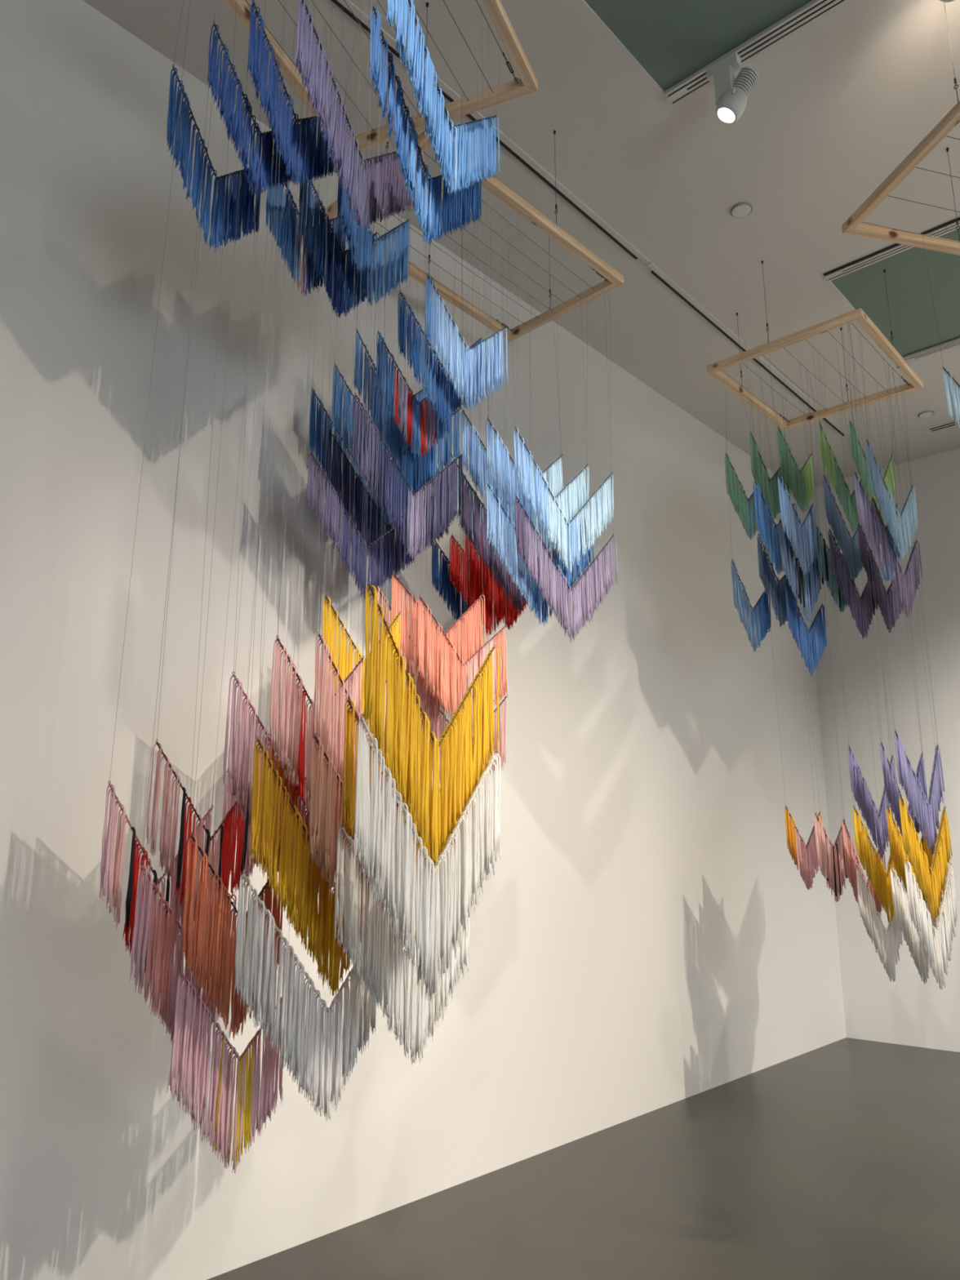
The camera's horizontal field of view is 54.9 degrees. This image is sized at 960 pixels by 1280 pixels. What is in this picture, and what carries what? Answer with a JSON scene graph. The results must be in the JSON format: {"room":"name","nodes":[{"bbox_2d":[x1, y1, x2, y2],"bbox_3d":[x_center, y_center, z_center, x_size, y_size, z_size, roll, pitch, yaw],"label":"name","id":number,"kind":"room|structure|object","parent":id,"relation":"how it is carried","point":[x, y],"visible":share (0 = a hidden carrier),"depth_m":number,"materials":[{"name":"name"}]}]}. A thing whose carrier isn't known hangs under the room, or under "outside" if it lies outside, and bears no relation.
{"room":"museum","nodes":[
{"label":"museum","id":0,"kind":"room"},
{"bbox_2d":[0,0,846,1279],"bbox_3d":[-1.375,-0.131,3.877,0.120,5.440,13.970,-11,-17,41],"label":"wall","id":1,"kind":"structure","parent":0,"point":[646,935],"depth_m":4.24,"materials":[{"name":"white paint"}]},
{"bbox_2d":[82,0,959,486],"bbox_3d":[2.560,-3.520,1.023,10.470,0.120,13.730,-11,-17,41],"label":"ceiling","id":2,"kind":"structure","parent":0,"point":[835,104],"depth_m":5.04,"materials":[{"name":"paint"}]},
{"bbox_2d":[222,0,537,153],"bbox_3d":[-0.432,-2.595,3.384,0.899,0.620,1.266,-6,-14,23],"label":"wooden frame","id":3,"kind":"object","parent":2,"relation":"hanging from","point":[527,83],"visible":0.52,"depth_m":3.65,"materials":[{"name":"brown wood"}]},
{"bbox_2d":[99,3,272,982],"bbox_3d":[-0.894,-0.678,2.919,0.069,3.349,0.431,-6,-14,23],"label":"chevron","id":4,"kind":"object","parent":3,"relation":"hanging from","point":[114,885],"visible":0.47,"depth_m":2.50,"materials":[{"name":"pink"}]},
{"bbox_2d":[129,6,294,1050],"bbox_3d":[-0.792,-0.594,2.857,0.068,3.541,0.397,-6,-14,23],"label":"chevron","id":5,"kind":"object","parent":3,"relation":"hanging from","point":[164,975],"visible":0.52,"depth_m":2.44,"materials":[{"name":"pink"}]},
{"bbox_2d":[146,3,295,922],"bbox_3d":[-0.812,-0.712,3.034,0.033,3.232,0.472,-6,-14,23],"label":"chevron","id":6,"kind":"object","parent":3,"relation":"hanging from","point":[222,859],"visible":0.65,"depth_m":2.67,"materials":[{"name":"pink"}]},
{"bbox_2d":[167,2,279,252],"bbox_3d":[-0.883,-1.803,3.192,0.060,1.034,0.485,-6,-14,23],"label":"chevron","id":7,"kind":"object","parent":3,"relation":"hanging from","point":[245,211],"visible":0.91,"depth_m":3.09,"materials":[{"name":"blue"}]},
{"bbox_2d":[166,4,314,1173],"bbox_3d":[-0.688,-0.434,2.895,0.068,3.835,0.479,-6,-14,23],"label":"chevron","id":8,"kind":"object","parent":3,"relation":"hanging from","point":[221,1095],"visible":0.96,"depth_m":2.46,"materials":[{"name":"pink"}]},
{"bbox_2d":[181,31,326,1040],"bbox_3d":[-0.664,-0.626,2.848,0.038,3.483,0.418,-6,-14,23],"label":"chevron","id":9,"kind":"object","parent":3,"relation":"hanging from","point":[216,967],"visible":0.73,"depth_m":2.43,"materials":[{"name":"red"}]},
{"bbox_2d":[207,0,325,193],"bbox_3d":[-0.701,-1.880,3.076,0.057,0.936,0.537,-6,-14,23],"label":"chevron","id":10,"kind":"object","parent":3,"relation":"hanging from","point":[234,122],"visible":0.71,"depth_m":2.92,"materials":[{"name":"blue"}]},
{"bbox_2d":[222,54,315,889],"bbox_3d":[-0.731,-0.712,3.297,0.060,3.112,0.279,-6,-14,23],"label":"chevron","id":11,"kind":"object","parent":3,"relation":"hanging from","point":[230,803],"visible":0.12,"depth_m":2.94,"materials":[{"name":"red"}]},
{"bbox_2d":[222,11,351,871],"bbox_3d":[-0.577,-0.788,2.969,0.060,3.113,0.537,-6,-14,23],"label":"chevron","id":12,"kind":"object","parent":3,"relation":"hanging from","point":[240,775],"visible":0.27,"depth_m":2.52,"materials":[{"name":"pink"}]},
{"bbox_2d":[247,0,357,185],"bbox_3d":[-0.585,-1.902,3.087,0.066,0.888,0.529,-6,-14,23],"label":"chevron","id":13,"kind":"object","parent":3,"relation":"hanging from","point":[315,160],"visible":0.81,"depth_m":2.97,"materials":[{"name":"blue"}]},
{"bbox_2d":[265,45,345,296],"bbox_3d":[-0.656,-1.750,3.592,0.036,0.957,0.512,-6,-14,23],"label":"chevron","id":14,"kind":"object","parent":3,"relation":"hanging from","point":[289,227],"visible":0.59,"depth_m":3.43,"materials":[{"name":"blue"}]},
{"bbox_2d":[235,8,388,1121],"bbox_3d":[-0.468,-0.498,2.891,0.050,3.714,0.680,-6,-14,23],"label":"chevron","id":15,"kind":"object","parent":3,"relation":"hanging from","point":[304,1043],"visible":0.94,"depth_m":2.48,"materials":[{"name":"beige"}]},
{"bbox_2d":[250,8,386,995],"bbox_3d":[-0.463,-0.660,2.916,0.068,3.386,0.655,-6,-14,23],"label":"chevron","id":16,"kind":"object","parent":3,"relation":"hanging from","point":[297,892],"visible":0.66,"depth_m":2.49,"materials":[{"name":"yellow"}]},
{"bbox_2d":[269,5,377,815],"bbox_3d":[-0.473,-0.884,3.002,0.034,2.911,0.472,-6,-14,23],"label":"chevron","id":17,"kind":"object","parent":3,"relation":"hanging from","point":[292,707],"visible":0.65,"depth_m":2.62,"materials":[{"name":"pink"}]},
{"bbox_2d":[268,8,378,898],"bbox_3d":[-0.489,-0.751,3.013,0.040,3.164,0.442,-6,-14,23],"label":"chevron","id":18,"kind":"object","parent":3,"relation":"hanging from","point":[292,797],"visible":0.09,"depth_m":2.65,"materials":[{"name":"red"}]},
{"bbox_2d":[297,102,381,319],"bbox_3d":[-0.543,-1.720,3.646,0.033,0.991,0.544,-6,-14,23],"label":"chevron","id":19,"kind":"object","parent":3,"relation":"hanging from","point":[324,259],"visible":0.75,"depth_m":3.50,"materials":[{"name":"blue"}]},
{"bbox_2d":[294,0,418,227],"bbox_3d":[-0.403,-1.848,3.197,0.046,0.944,0.775,-6,-14,23],"label":"chevron","id":20,"kind":"object","parent":3,"relation":"hanging from","point":[393,193],"visible":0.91,"depth_m":3.06,"materials":[{"name":"purple"}]},
{"bbox_2d":[312,6,413,804],"bbox_3d":[-0.352,-0.863,3.022,0.035,2.943,0.504,-6,-14,23],"label":"chevron","id":21,"kind":"object","parent":3,"relation":"hanging from","point":[323,715],"visible":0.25,"depth_m":2.62,"materials":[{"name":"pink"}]},
{"bbox_2d":[322,62,408,713],"bbox_3d":[-0.407,-0.899,3.471,0.034,2.670,0.520,-6,-14,23],"label":"chevron","id":22,"kind":"object","parent":3,"relation":"hanging from","point":[330,627],"visible":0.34,"depth_m":3.13,"materials":[{"name":"yellow"}]},
{"bbox_2d":[309,0,426,942],"bbox_3d":[-0.321,-0.676,2.970,0.072,3.330,0.664,-6,-14,23],"label":"chevron","id":23,"kind":"object","parent":3,"relation":"hanging from","point":[325,794],"visible":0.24,"depth_m":2.45,"materials":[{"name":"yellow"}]},
{"bbox_2d":[337,58,409,306],"bbox_3d":[-0.413,-1.742,3.698,0.038,0.926,0.540,-6,-14,23],"label":"chevron","id":24,"kind":"object","parent":3,"relation":"hanging from","point":[389,274],"visible":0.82,"depth_m":3.64,"materials":[{"name":"blue"}]},
{"bbox_2d":[333,20,470,1066],"bbox_3d":[-0.205,-0.554,2.961,0.053,3.573,0.785,-6,-14,23],"label":"chevron","id":25,"kind":"object","parent":3,"relation":"hanging from","point":[377,957],"visible":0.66,"depth_m":2.49,"materials":[{"name":"beige"}]},
{"bbox_2d":[342,1,462,942],"bbox_3d":[-0.213,-0.692,3.032,0.035,3.272,0.728,-6,-14,23],"label":"chevron","id":26,"kind":"object","parent":3,"relation":"hanging from","point":[349,771],"visible":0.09,"depth_m":2.49,"materials":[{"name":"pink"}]},
{"bbox_2d":[368,0,481,246],"bbox_3d":[-0.162,-1.799,3.120,0.035,1.075,0.794,-6,-14,23],"label":"chevron","id":27,"kind":"object","parent":3,"relation":"hanging from","point":[455,211],"visible":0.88,"depth_m":2.94,"materials":[{"name":"blue"}]},
{"bbox_2d":[353,9,500,1000],"bbox_3d":[-0.122,-0.748,2.629,0.064,3.343,0.783,-6,-14,23],"label":"chevron","id":28,"kind":"object","parent":3,"relation":"hanging from","point":[426,908],"visible":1,"depth_m":2.22,"materials":[{"name":"beige"}]},
{"bbox_2d":[363,0,499,871],"bbox_3d":[-0.110,-0.871,2.725,0.036,3.060,0.777,-6,-14,23],"label":"chevron","id":29,"kind":"object","parent":3,"relation":"hanging from","point":[463,762],"visible":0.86,"depth_m":2.35,"materials":[{"name":"yellow"}]},
{"bbox_2d":[386,0,501,195],"bbox_3d":[-0.099,-1.893,3.084,0.043,0.908,0.812,-6,-14,23],"label":"chevron","id":30,"kind":"object","parent":3,"relation":"hanging from","point":[473,154],"visible":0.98,"depth_m":2.97,"materials":[{"name":"blue"}]},
{"bbox_2d":[322,58,623,342],"bbox_3d":[-0.005,-2.271,4.790,0.830,0.620,1.480,-11,-17,41],"label":"wooden frame","id":31,"kind":"object","parent":2,"relation":"hanging from","point":[614,279],"visible":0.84,"depth_m":4.87,"materials":[{"name":"brown wood"}]},
{"bbox_2d":[309,288,417,539],"bbox_3d":[-0.544,-1.222,4.451,0.051,1.599,0.642,-11,-17,41],"label":"chevron","id":32,"kind":"object","parent":31,"relation":"hanging from","point":[318,442],"visible":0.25,"depth_m":4.21,"materials":[{"name":"blue"}]},
{"bbox_2d":[306,200,426,597],"bbox_3d":[-0.515,-1.113,4.223,0.611,1.916,0.065,12,-18,-42],"label":"chevron","id":33,"kind":"object","parent":31,"relation":"hanging from","point":[386,566],"visible":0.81,"depth_m":4.01,"materials":[{"name":"purple"}]},
{"bbox_2d":[331,312,435,517],"bbox_3d":[-0.428,-1.290,4.278,0.039,1.545,0.612,-12,-17,41],"label":"chevron","id":34,"kind":"object","parent":31,"relation":"hanging from","point":[420,480],"visible":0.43,"depth_m":4.15,"materials":[{"name":"blue"}]},
{"bbox_2d":[326,213,453,575],"bbox_3d":[-0.415,-1.138,4.467,0.764,1.757,0.052,13,-18,-43],"label":"chevron","id":35,"kind":"object","parent":31,"relation":"hanging from","point":[340,485],"visible":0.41,"depth_m":4.19,"materials":[{"name":"blue"}]},
{"bbox_2d":[353,316,438,461],"bbox_3d":[-0.387,-1.417,4.485,0.040,1.206,0.542,-12,-17,42],"label":"chevron","id":36,"kind":"object","parent":31,"relation":"hanging from","point":[380,417],"visible":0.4,"depth_m":4.31,"materials":[{"name":"blue"}]},
{"bbox_2d":[351,235,471,559],"bbox_3d":[-0.303,-1.203,4.188,0.660,1.756,0.065,12,-18,-42],"label":"chevron","id":37,"kind":"object","parent":31,"relation":"hanging from","point":[442,506],"visible":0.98,"depth_m":4.01,"materials":[{"name":"purple"}]},
{"bbox_2d":[376,244,456,458],"bbox_3d":[-0.302,-1.432,4.357,0.472,1.233,0.062,12,-17,-41],"label":"chevron","id":38,"kind":"object","parent":31,"relation":"hanging from","point":[393,397],"visible":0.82,"depth_m":4.23,"materials":[{"name":"blue"}]},
{"bbox_2d":[368,303,466,489],"bbox_3d":[-0.317,-1.328,4.782,0.080,1.245,0.646,-11,-17,39],"label":"chevron","id":39,"kind":"object","parent":31,"relation":"hanging from","point":[442,460],"visible":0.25,"depth_m":4.86,"materials":[{"name":"blue"}]},
{"bbox_2d":[375,237,474,733],"bbox_3d":[-0.235,-0.851,4.012,0.524,2.520,0.056,12,-18,-42],"label":"chevron","id":40,"kind":"object","parent":31,"relation":"hanging from","point":[423,696],"visible":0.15,"depth_m":3.76,"materials":[{"name":"fabric"}]},
{"bbox_2d":[391,211,485,706],"bbox_3d":[-0.163,-0.903,3.998,0.048,2.426,0.519,-11,-17,41],"label":"chevron","id":41,"kind":"object","parent":31,"relation":"hanging from","point":[469,643],"visible":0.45,"depth_m":3.73,"materials":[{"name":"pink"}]},
{"bbox_2d":[397,236,488,423],"bbox_3d":[-0.172,-1.515,4.250,0.528,1.120,0.061,12,-17,-42],"label":"chevron","id":42,"kind":"object","parent":31,"relation":"hanging from","point":[436,382],"visible":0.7,"depth_m":4.11,"materials":[{"name":"blue"}]},
{"bbox_2d":[431,283,488,621],"bbox_3d":[-0.097,-0.960,4.920,0.039,1.899,0.419,-11,-17,41],"label":"chevron","id":43,"kind":"object","parent":31,"relation":"hanging from","point":[441,577],"visible":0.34,"depth_m":4.68,"materials":[{"name":"blue"}]},
{"bbox_2d":[417,252,506,809],"bbox_3d":[-0.067,-0.630,4.250,0.043,2.843,0.558,-11,-17,41],"label":"chevron","id":44,"kind":"object","parent":31,"relation":"hanging from","point":[437,727],"visible":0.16,"depth_m":4.15,"materials":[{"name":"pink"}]},
{"bbox_2d":[417,254,507,728],"bbox_3d":[-0.060,-0.848,3.978,0.034,2.542,0.514,-12,-18,42],"label":"chevron","id":45,"kind":"object","parent":31,"relation":"hanging from","point":[453,676],"visible":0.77,"depth_m":3.69,"materials":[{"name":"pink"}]},
{"bbox_2d":[424,235,510,409],"bbox_3d":[-0.054,-1.543,4.220,0.522,1.079,0.053,12,-18,-42],"label":"chevron","id":46,"kind":"object","parent":31,"relation":"hanging from","point":[467,391],"visible":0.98,"depth_m":4.12,"materials":[{"name":"blue"}]},
{"bbox_2d":[448,305,508,608],"bbox_3d":[-0.005,-0.995,4.935,0.412,1.824,0.055,12,-17,-41],"label":"chevron","id":47,"kind":"object","parent":31,"relation":"hanging from","point":[455,571],"visible":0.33,"depth_m":4.68,"materials":[{"name":"red"}]},
{"bbox_2d":[464,296,514,635],"bbox_3d":[0.056,-0.963,4.811,0.054,1.942,0.357,-11,-17,39],"label":"chevron","id":48,"kind":"object","parent":31,"relation":"hanging from","point":[472,581],"visible":0.39,"depth_m":4.59,"materials":[{"name":"red"}]},
{"bbox_2d":[475,287,531,630],"bbox_3d":[0.129,-0.986,4.782,0.368,1.912,0.056,11,-17,-41],"label":"chevron","id":49,"kind":"object","parent":31,"relation":"hanging from","point":[510,613],"visible":0.48,"depth_m":4.57,"materials":[{"name":"red"}]},
{"bbox_2d":[461,231,560,612],"bbox_3d":[0.175,-1.041,4.637,0.049,1.870,0.749,-11,-17,41],"label":"chevron","id":50,"kind":"object","parent":31,"relation":"hanging from","point":[478,530],"visible":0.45,"depth_m":4.34,"materials":[{"name":"blue"}]},
{"bbox_2d":[461,302,563,538],"bbox_3d":[0.178,-1.196,4.613,0.063,1.579,0.753,-11,-17,40],"label":"chevron","id":51,"kind":"object","parent":31,"relation":"hanging from","point":[478,469],"visible":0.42,"depth_m":4.36,"materials":[{"name":"blue"}]},
{"bbox_2d":[482,232,589,557],"bbox_3d":[0.295,-1.170,4.556,0.047,1.653,0.758,-13,-18,44],"label":"chevron","id":52,"kind":"object","parent":31,"relation":"hanging from","point":[504,478],"visible":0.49,"depth_m":4.33,"materials":[{"name":"blue"}]},
{"bbox_2d":[486,279,594,625],"bbox_3d":[0.294,-1.024,4.446,0.037,1.988,0.763,-12,-18,42],"label":"chevron","id":53,"kind":"object","parent":31,"relation":"hanging from","point":[524,580],"visible":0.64,"depth_m":4.16,"materials":[{"name":"blue"}]},
{"bbox_2d":[507,231,613,574],"bbox_3d":[0.420,-1.143,4.537,0.757,1.715,0.049,13,-18,-43],"label":"chevron","id":54,"kind":"object","parent":31,"relation":"hanging from","point":[567,541],"visible":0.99,"depth_m":4.35,"materials":[{"name":"blue"}]},
{"bbox_2d":[515,270,617,641],"bbox_3d":[0.415,-0.990,4.449,0.050,2.052,0.748,-11,-17,41],"label":"chevron","id":55,"kind":"object","parent":31,"relation":"hanging from","point":[556,592],"visible":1,"depth_m":4.22,"materials":[{"name":"purple"}]},
{"bbox_2d":[330,0,649,263],"bbox_3d":[-0.821,-2.821,3.758,0.052,0.012,5.560,-11,-17,41],"label":"air slot","id":56,"kind":"object","parent":2,"relation":"attached to","point":[451,95],"visible":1,"depth_m":4.90,"materials":[{"name":"black"}]},
{"bbox_2d":[584,0,812,91],"bbox_3d":[3.446,-3.415,1.388,8.060,0.060,1.480,-11,-17,41],"label":"ceiling panel","id":57,"kind":"object","parent":2,"relation":"attached to","point":[672,40],"visible":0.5,"depth_m":4.14,"materials":[{"name":"paint"}]},
{"bbox_2d":[646,262,848,438],"bbox_3d":[2.166,-2.075,6.991,0.052,0.012,3.330,-11,-17,41],"label":"air slot","id":58,"kind":"object","parent":2,"relation":"attached to","point":[660,275],"visible":0.89,"depth_m":6.58,"materials":[{"name":"black"}]},
{"bbox_2d":[663,0,844,103],"bbox_3d":[3.915,-3.253,1.885,8.060,0.020,0.082,-11,-17,41],"label":"track","id":59,"kind":"object","parent":2,"relation":"attached to","point":[813,9],"visible":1,"depth_m":4.18,"materials":[{"name":"silver metal"}]},
{"bbox_2d":[706,52,758,124],"bbox_3d":[1.176,-2.543,4.275,0.209,0.306,0.152,-11,-17,41],"label":"track spotlight","id":60,"kind":"object","parent":59,"relation":"attached to","point":[731,93],"visible":1,"depth_m":4.24,"materials":[{"name":"grey metal"}]},
{"bbox_2d":[706,260,923,430],"bbox_3d":[2.183,-1.983,6.036,0.970,0.620,1.140,-11,-17,41],"label":"wooden frame","id":61,"kind":"object","parent":2,"relation":"hanging from","point":[714,369],"visible":1,"depth_m":5.84,"materials":[{"name":"brown wood"}]},
{"bbox_2d":[724,375,765,540],"bbox_3d":[1.750,-1.147,6.031,0.066,1.035,0.542,-11,-17,41],"label":"chevron","id":62,"kind":"object","parent":61,"relation":"hanging from","point":[744,507],"visible":0.73,"depth_m":5.90,"materials":[{"name":"green"}]},
{"bbox_2d":[724,383,771,652],"bbox_3d":[1.704,-0.795,5.882,0.046,1.789,0.489,-11,-17,41],"label":"chevron","id":63,"kind":"object","parent":61,"relation":"hanging from","point":[756,626],"visible":0.92,"depth_m":5.70,"materials":[{"name":"blue"}]},
{"bbox_2d":[739,386,791,520],"bbox_3d":[1.907,-1.199,6.119,0.073,0.895,0.546,-11,-17,41],"label":"chevron","id":64,"kind":"object","parent":61,"relation":"hanging from","point":[768,487],"visible":0.7,"depth_m":5.98,"materials":[{"name":"green"}]},
{"bbox_2d":[745,350,797,574],"bbox_3d":[1.769,-1.064,5.570,0.035,1.405,0.538,-11,-17,41],"label":"chevron","id":65,"kind":"object","parent":61,"relation":"hanging from","point":[771,540],"visible":0.65,"depth_m":5.36,"materials":[{"name":"blue"}]},
{"bbox_2d":[750,377,797,626],"bbox_3d":[1.865,-0.877,5.872,0.042,1.634,0.482,-11,-17,41],"label":"chevron","id":66,"kind":"object","parent":61,"relation":"hanging from","point":[766,573],"visible":0.75,"depth_m":5.68,"materials":[{"name":"blue"}]},
{"bbox_2d":[750,393,822,889],"bbox_3d":[1.989,-0.048,5.960,0.053,3.210,0.500,-11,-17,41],"label":"chevron","id":67,"kind":"object","parent":61,"relation":"hanging from","point":[808,860],"visible":0.86,"depth_m":5.59,"materials":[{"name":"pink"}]},
{"bbox_2d":[757,355,826,622],"bbox_3d":[1.923,-0.913,5.649,0.083,1.663,0.585,-11,-17,41],"label":"chevron","id":68,"kind":"object","parent":61,"relation":"hanging from","point":[809,584],"visible":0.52,"depth_m":5.43,"materials":[{"name":"blue"}]},
{"bbox_2d":[767,336,817,574],"bbox_3d":[1.854,-1.079,5.458,0.040,1.427,0.455,-12,-18,42],"label":"chevron","id":69,"kind":"object","parent":61,"relation":"hanging from","point":[802,540],"visible":1,"depth_m":5.32,"materials":[{"name":"blue"}]},
{"bbox_2d":[770,386,814,511],"bbox_3d":[2.109,-1.236,6.168,0.048,0.802,0.524,-11,-17,41],"label":"chevron","id":70,"kind":"object","parent":61,"relation":"hanging from","point":[801,480],"visible":0.98,"depth_m":6.08,"materials":[{"name":"green"}]},
{"bbox_2d":[760,381,826,675],"bbox_3d":[2.038,-0.720,5.901,0.546,1.926,0.082,11,-17,-40],"label":"chevron","id":71,"kind":"object","parent":61,"relation":"hanging from","point":[811,651],"visible":0.99,"depth_m":5.70,"materials":[{"name":"blue"}]},
{"bbox_2d":[779,374,847,902],"bbox_3d":[2.050,-0.088,5.658,0.035,3.267,0.421,-12,-18,42],"label":"chevron","id":72,"kind":"object","parent":61,"relation":"hanging from","point":[834,866],"visible":0.89,"depth_m":5.29,"materials":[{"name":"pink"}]},
{"bbox_2d":[806,372,854,612],"bbox_3d":[2.238,-0.923,5.891,0.042,1.535,0.537,-11,-17,41],"label":"chevron","id":73,"kind":"object","parent":61,"relation":"hanging from","point":[825,559],"visible":0.48,"depth_m":5.67,"materials":[{"name":"blue"}]},
{"bbox_2d":[808,375,869,532],"bbox_3d":[2.347,-1.181,5.995,0.069,0.985,0.736,-11,-17,41],"label":"chevron","id":74,"kind":"object","parent":61,"relation":"hanging from","point":[847,501],"visible":0.67,"depth_m":5.83,"materials":[{"name":"green"}]},
{"bbox_2d":[817,364,864,580],"bbox_3d":[2.248,-1.046,5.729,0.049,1.368,0.585,-11,-17,41],"label":"chevron","id":75,"kind":"object","parent":61,"relation":"hanging from","point":[850,548],"visible":0.84,"depth_m":5.58,"materials":[{"name":"blue"}]},
{"bbox_2d":[806,377,885,938],"bbox_3d":[2.248,0.018,5.673,0.037,3.467,0.566,-11,-17,41],"label":"chevron","id":76,"kind":"object","parent":61,"relation":"hanging from","point":[851,859],"visible":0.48,"depth_m":5.24,"materials":[{"name":"fabric"}]},
{"bbox_2d":[823,360,877,639],"bbox_3d":[2.355,-0.848,5.826,0.079,1.711,0.748,-11,-17,41],"label":"chevron","id":77,"kind":"object","parent":61,"relation":"hanging from","point":[857,604],"visible":0.8,"depth_m":5.62,"materials":[{"name":"purple"}]},
{"bbox_2d":[809,377,896,858],"bbox_3d":[2.362,-0.183,5.787,0.060,3.024,0.713,-11,-17,41],"label":"chevron","id":78,"kind":"object","parent":61,"relation":"hanging from","point":[862,794],"visible":0.8,"depth_m":5.41,"materials":[{"name":"purple"}]},
{"bbox_2d":[813,352,901,923],"bbox_3d":[2.244,-0.078,5.464,0.038,3.373,0.660,-11,-17,41],"label":"chevron","id":79,"kind":"object","parent":61,"relation":"hanging from","point":[881,882],"visible":0.81,"depth_m":5.07,"materials":[{"name":"yellow"}]},
{"bbox_2d":[819,362,905,982],"bbox_3d":[2.283,0.095,5.516,0.064,3.687,0.657,-11,-17,41],"label":"chevron","id":80,"kind":"object","parent":61,"relation":"hanging from","point":[886,944],"visible":0.77,"depth_m":5.10,"materials":[{"name":"beige"}]},
{"bbox_2d":[839,373,902,632],"bbox_3d":[2.530,-0.856,5.929,0.055,1.648,0.636,-11,-17,41],"label":"chevron","id":81,"kind":"object","parent":61,"relation":"hanging from","point":[891,608],"visible":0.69,"depth_m":5.73,"materials":[{"name":"purple"}]},
{"bbox_2d":[848,360,897,525],"bbox_3d":[2.545,-1.209,5.920,0.083,0.965,0.743,-11,-17,41],"label":"chevron","id":82,"kind":"object","parent":61,"relation":"hanging from","point":[863,468],"visible":0.58,"depth_m":5.77,"materials":[{"name":"green"}]},
{"bbox_2d":[848,335,900,582],"bbox_3d":[2.317,-1.062,5.405,0.062,1.482,0.659,-11,-17,41],"label":"chevron","id":83,"kind":"object","parent":61,"relation":"hanging from","point":[887,575],"visible":0.58,"depth_m":5.18,"materials":[{"name":"blue"}]},
{"bbox_2d":[848,325,918,560],"bbox_3d":[2.382,-1.124,5.405,0.062,1.363,0.734,-11,-17,41],"label":"chevron","id":84,"kind":"object","parent":61,"relation":"hanging from","point":[902,528],"visible":1,"depth_m":5.25,"materials":[{"name":"blue"}]},
{"bbox_2d":[835,342,933,902],"bbox_3d":[2.379,-0.117,5.380,0.057,3.335,0.678,-11,-17,41],"label":"chevron","id":85,"kind":"object","parent":61,"relation":"hanging from","point":[897,850],"visible":0.41,"depth_m":4.92,"materials":[{"name":"yellow"}]},
{"bbox_2d":[847,358,927,835],"bbox_3d":[2.464,-0.232,5.575,0.045,3.024,0.693,-11,-17,41],"label":"chevron","id":86,"kind":"object","parent":61,"relation":"hanging from","point":[891,788],"visible":0.56,"depth_m":5.16,"materials":[{"name":"purple"}]},
{"bbox_2d":[861,341,922,617],"bbox_3d":[2.484,-0.940,5.558,0.051,1.652,0.739,-11,-17,41],"label":"chevron","id":87,"kind":"object","parent":61,"relation":"hanging from","point":[905,588],"visible":0.98,"depth_m":5.39,"materials":[{"name":"purple"}]},
{"bbox_2d":[849,327,937,984],"bbox_3d":[2.323,0.001,5.183,0.082,3.654,0.642,-11,-17,41],"label":"chevron","id":88,"kind":"object","parent":61,"relation":"hanging from","point":[917,953],"visible":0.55,"depth_m":4.74,"materials":[{"name":"beige"}]},
{"bbox_2d":[840,311,956,989],"bbox_3d":[2.306,-0.028,5.053,0.080,3.657,0.696,-11,-17,41],"label":"chevron","id":89,"kind":"object","parent":61,"relation":"hanging from","point":[938,947],"visible":1,"depth_m":4.64,"materials":[{"name":"beige"}]},
{"bbox_2d":[849,328,952,922],"bbox_3d":[2.389,-0.153,5.205,0.041,3.344,0.722,-11,-17,41],"label":"chevron","id":90,"kind":"object","parent":61,"relation":"hanging from","point":[931,882],"visible":0.98,"depth_m":4.83,"materials":[{"name":"yellow"}]},
{"bbox_2d":[857,331,944,854],"bbox_3d":[2.453,-0.291,5.365,0.040,3.003,0.714,-11,-17,41],"label":"chevron","id":91,"kind":"object","parent":61,"relation":"hanging from","point":[926,816],"visible":0.98,"depth_m":5.04,"materials":[{"name":"purple"}]},
{"bbox_2d":[823,217,959,281],"bbox_3d":[5.212,-2.929,3.289,8.060,0.020,0.082,-11,-17,41],"label":"track","id":92,"kind":"object","parent":2,"relation":"attached to","point":[950,226],"visible":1,"depth_m":5.68,"materials":[{"name":"silver metal"}]},
{"bbox_2d":[831,228,959,356],"bbox_3d":[5.681,-2.857,3.807,8.060,0.060,1.480,-11,-17,41],"label":"ceiling panel","id":93,"kind":"object","parent":2,"relation":"attached to","point":[914,329],"visible":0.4,"depth_m":6.14,"materials":[{"name":"paint"}]},
{"bbox_2d":[841,1,959,255],"bbox_3d":[2.402,-2.401,4.228,1.000,0.620,1.117,3,-13,-13],"label":"wooden frame","id":94,"kind":"object","parent":2,"relation":"hanging from","point":[853,225],"visible":1,"depth_m":4.39,"materials":[{"name":"brown wood"}]},
{"bbox_2d":[922,238,959,428],"bbox_3d":[2.443,-1.435,4.500,0.504,1.164,0.045,3,-13,-15],"label":"chevron","id":95,"kind":"object","parent":94,"relation":"hanging from","point":[955,406],"visible":1,"depth_m":4.37,"materials":[{"name":"blue"}]},
{"bbox_2d":[207,1037,959,1279],"bbox_3d":[2.560,1.664,-0.174,10.470,0.120,13.730,-11,-17,41],"label":"floor","id":96,"kind":"structure","parent":0,"point":[840,1159],"depth_m":4.40,"materials":[{"name":"concrete"}]},
{"bbox_2d":[732,66,758,96],"bbox_3d":[1.219,-2.568,4.268,0.132,0.137,0.092,-3,-13,13],"label":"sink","id":97,"kind":"object","parent":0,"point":[747,77],"depth_m":4.23,"materials":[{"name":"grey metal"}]},
{"bbox_2d":[802,448,959,1052],"bbox_3d":[7.193,0.229,5.439,10.470,5.440,0.120,-11,-17,41],"label":"wall","id":98,"kind":"structure","parent":0,"point":[906,1011],"depth_m":8.38,"materials":[{"name":"white paint"}]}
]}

